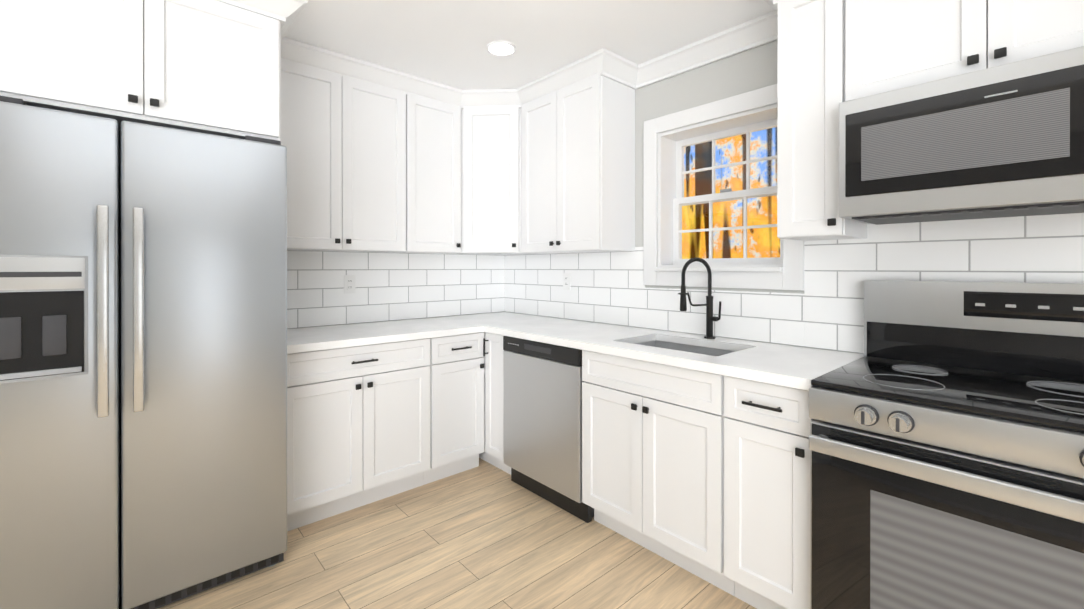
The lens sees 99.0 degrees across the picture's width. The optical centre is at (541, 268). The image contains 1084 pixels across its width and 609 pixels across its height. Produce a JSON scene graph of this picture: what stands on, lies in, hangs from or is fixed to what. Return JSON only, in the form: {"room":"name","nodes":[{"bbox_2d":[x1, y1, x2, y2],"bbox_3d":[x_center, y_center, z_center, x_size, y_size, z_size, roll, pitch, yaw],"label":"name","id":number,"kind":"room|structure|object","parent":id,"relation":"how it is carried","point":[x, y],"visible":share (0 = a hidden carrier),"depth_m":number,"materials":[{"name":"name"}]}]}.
{"room":"kitchen","nodes":[
{"label":"kitchen","id":0,"kind":"room"},
{"bbox_2d":[292,255,504,328],"bbox_3d":[-2.062,0.045,2.292,4.600,2.450,0.120,0,0,-42],"label":"wall","id":1,"kind":"structure","parent":0,"point":[469,314],"depth_m":3.78,"materials":[{"name":"grey paint"}]},
{"bbox_2d":[0,0,280,140],"bbox_3d":[-1.716,-0.842,1.984,0.910,0.575,0.792,0,0,-42],"label":"upper cabinet","id":2,"kind":"object","parent":1,"relation":"attached to","point":[213,67],"visible":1,"depth_m":1.72,"materials":[{"name":"white paint"}]},
{"bbox_2d":[281,59,405,252],"bbox_3d":[-1.226,-0.619,2.720,0.770,1.024,0.347,0,0,-42],"label":"upper cabinet","id":3,"kind":"object","parent":1,"relation":"attached to","point":[343,139],"visible":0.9,"depth_m":2.61,"materials":[{"name":"white paint"}]},
{"bbox_2d":[287,250,503,328],"bbox_3d":[-0.968,0.110,3.181,1.768,0.483,0.008,0,0,-42],"label":"tile backsplash","id":4,"kind":"structure","parent":1,"relation":"attached to","point":[396,286],"depth_m":3.12,"materials":[{"name":"white tile"}]},
{"bbox_2d":[344,275,355,293],"bbox_3d":[-1.222,0.099,2.942,0.072,0.116,0.008,0,0,-42],"label":"electrical outlet","id":5,"kind":"object","parent":4,"relation":"attached to","point":[349,284],"visible":1,"depth_m":2.94,"materials":[{"name":"white plastic"}]},
{"bbox_2d":[387,93,460,253],"bbox_3d":[-0.791,-0.620,3.107,0.391,1.024,0.347,0,0,-42],"label":"upper cabinet","id":6,"kind":"object","parent":1,"relation":"attached to","point":[433,176],"visible":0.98,"depth_m":2.99,"materials":[{"name":"white paint"}]},
{"bbox_2d":[444,106,552,254],"bbox_3d":[-0.330,-0.620,3.344,0.608,1.024,0.608,0,0,-42],"label":"upper cabinet","id":7,"kind":"object","parent":1,"relation":"attached to","point":[490,180],"visible":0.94,"depth_m":3.12,"materials":[{"name":"white paint"}]},
{"bbox_2d":[157,458,756,608],"bbox_3d":[-0.255,1.315,0.342,4.940,0.080,5.440,0,0,-42],"label":"floor","id":8,"kind":"structure","parent":0,"point":[484,535],"depth_m":1.99,"materials":[{"name":"brown wood"}]},
{"bbox_2d":[0,96,286,608],"bbox_3d":[-1.673,0.362,1.954,0.910,1.818,0.894,0,0,-42],"label":"refrigerator","id":9,"kind":"object","parent":8,"relation":"on","point":[143,366],"visible":1,"depth_m":1.65,"materials":[{"name":"grey metal"}]},
{"bbox_2d":[287,338,429,530],"bbox_3d":[-1.119,0.832,2.607,0.774,0.876,0.662,0,0,-42],"label":"base cabinet","id":10,"kind":"object","parent":8,"relation":"on","point":[358,426],"visible":0.79,"depth_m":2.37,"materials":[{"name":"white paint"}]},
{"bbox_2d":[423,332,484,484],"bbox_3d":[-0.685,0.831,2.994,0.388,0.876,0.662,0,0,-42],"label":"base cabinet","id":11,"kind":"object","parent":8,"relation":"on","point":[457,403],"visible":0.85,"depth_m":2.77,"materials":[{"name":"white paint"}]},
{"bbox_2d":[479,332,510,474],"bbox_3d":[-0.277,0.830,3.247,0.662,0.876,0.828,0,0,-42],"label":"base cabinet","id":12,"kind":"object","parent":8,"relation":"on","point":[493,350],"visible":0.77,"depth_m":2.84,"materials":[{"name":"white paint"}]},
{"bbox_2d":[287,316,482,353],"bbox_3d":[-0.999,0.373,2.723,1.110,0.038,0.646,0,0,-42],"label":"countertop","id":13,"kind":"structure","parent":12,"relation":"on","point":[307,339],"depth_m":2.61,"materials":[{"name":"white stone"}]},
{"bbox_2d":[455,312,863,390],"bbox_3d":[0.275,0.373,2.626,0.663,0.038,2.487,0,0,-42],"label":"countertop","id":14,"kind":"structure","parent":12,"relation":"on","point":[797,367],"depth_m":2.10,"materials":[{"name":"white stone"}]},
{"bbox_2d":[638,340,735,355],"bbox_3d":[0.667,0.494,2.206,0.418,0.200,0.598,0,0,-42],"label":"undermount sink","id":15,"kind":"object","parent":14,"relation":"in","point":[691,348],"visible":0.04,"depth_m":2.40,"materials":[{"name":"silver metal"}]},
{"bbox_2d":[678,257,720,338],"bbox_3d":[0.791,0.149,2.310,0.216,0.411,0.146,0,0,-42],"label":"pull-down faucet","id":16,"kind":"object","parent":14,"relation":"on","point":[710,318],"visible":1,"depth_m":2.34,"materials":[{"name":"black metal"}]},
{"bbox_2d":[503,336,593,522],"bbox_3d":[0.202,0.833,2.700,0.609,0.873,0.620,0,0,-42],"label":"dishwasher","id":17,"kind":"object","parent":8,"relation":"on","point":[542,420],"visible":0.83,"depth_m":2.46,"materials":[{"name":"grey metal"}]},
{"bbox_2d":[582,350,734,595],"bbox_3d":[0.659,0.833,2.204,0.652,0.876,0.725,0,0,-42],"label":"base cabinet","id":18,"kind":"object","parent":8,"relation":"on","point":[652,457],"visible":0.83,"depth_m":1.96,"materials":[{"name":"white paint"}]},
{"bbox_2d":[724,376,812,608],"bbox_3d":[1.000,0.833,1.814,0.662,0.876,0.307,0,0,-42],"label":"base cabinet","id":19,"kind":"object","parent":8,"relation":"on","point":[766,498],"visible":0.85,"depth_m":1.62,"materials":[{"name":"white paint"}]},
{"bbox_2d":[809,280,1083,608],"bbox_3d":[1.325,0.660,1.385,0.748,1.225,0.758,0,0,-42],"label":"range","id":20,"kind":"object","parent":8,"relation":"on","point":[946,442],"visible":1,"depth_m":1.30,"materials":[{"name":"grey metal"}]},
{"bbox_2d":[285,0,773,89],"bbox_3d":[-0.255,-1.215,0.336,4.940,0.080,5.440,0,0,-42],"label":"ceiling","id":21,"kind":"structure","parent":0,"point":[446,42],"depth_m":2.29,"materials":[{"name":"white paint"}]},
{"bbox_2d":[486,41,515,55],"bbox_3d":[-0.217,-1.176,2.473,0.160,0.016,0.160,0,0,-42],"label":"recessed light","id":22,"kind":"object","parent":21,"relation":"in","point":[501,48],"visible":1,"depth_m":2.47,"materials":[{"name":"white"}]},
{"bbox_2d":[519,40,860,353],"bbox_3d":[1.467,0.046,1.954,0.220,2.450,5.320,0,0,-42],"label":"wall","id":23,"kind":"structure","parent":0,"point":[755,68],"depth_m":2.49,"materials":[{"name":"grey paint"}]},
{"bbox_2d":[217,0,777,108],"bbox_3d":[-0.121,-1.127,1.522,2.717,0.098,2.993,0,0,-42],"label":"crown molding","id":24,"kind":"structure","parent":23,"relation":"attached to","point":[744,36],"depth_m":2.58,"materials":[{"name":"white paint"}]},
{"bbox_2d":[521,74,634,253],"bbox_3d":[0.203,-0.619,2.942,0.347,1.024,0.695,0,0,-42],"label":"upper cabinet","id":25,"kind":"object","parent":23,"relation":"attached to","point":[577,167],"visible":0.98,"depth_m":2.75,"materials":[{"name":"white paint"}]},
{"bbox_2d":[643,84,803,290],"bbox_3d":[0.971,-0.385,2.484,0.265,0.966,0.869,0,0,-42],"label":"double-hung window","id":26,"kind":"structure","parent":23,"relation":"in","point":[665,202],"depth_m":2.54,"materials":[{"name":"white paint"}]},
{"bbox_2d":[505,213,1083,353],"bbox_3d":[0.793,0.076,2.539,0.008,0.553,3.292,0,0,-42],"label":"tile backsplash","id":27,"kind":"structure","parent":23,"relation":"attached to","point":[825,310],"depth_m":2.04,"materials":[{"name":"white tile"}]},
{"bbox_2d":[563,273,570,289],"bbox_3d":[0.171,0.088,3.223,0.008,0.116,0.072,0,0,-42],"label":"electrical outlet","id":28,"kind":"object","parent":27,"relation":"attached to","point":[566,281],"visible":1,"depth_m":3.21,"materials":[{"name":"white plastic"}]},
{"bbox_2d":[777,0,866,240],"bbox_3d":[1.141,-0.627,1.889,0.347,1.004,0.236,0,0,-42],"label":"upper cabinet","id":29,"kind":"object","parent":23,"relation":"attached to","point":[811,70],"visible":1,"depth_m":1.79,"materials":[{"name":"white paint"}]},
{"bbox_2d":[845,0,1083,100],"bbox_3d":[1.474,-0.862,1.516,0.347,0.532,0.760,0,0,-42],"label":"upper cabinet","id":30,"kind":"object","parent":23,"relation":"attached to","point":[890,45],"visible":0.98,"depth_m":1.50,"materials":[{"name":"white paint"}]},
{"bbox_2d":[839,46,1083,224],"bbox_3d":[1.453,-0.382,1.497,0.405,0.415,0.754,0,0,-42],"label":"over-the-range microwave","id":31,"kind":"object","parent":30,"relation":"attached to","point":[1004,140],"visible":1,"depth_m":1.39,"materials":[{"name":"grey metal"}]},
{"label":"outside","id":32,"kind":"structure","parent":0,"visible":0},
{"bbox_2d":[682,127,779,258],"bbox_3d":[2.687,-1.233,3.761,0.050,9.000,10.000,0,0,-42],"label":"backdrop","id":33,"kind":"structure","parent":32,"point":[769,233],"depth_m":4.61,"materials":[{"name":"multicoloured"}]}
]}

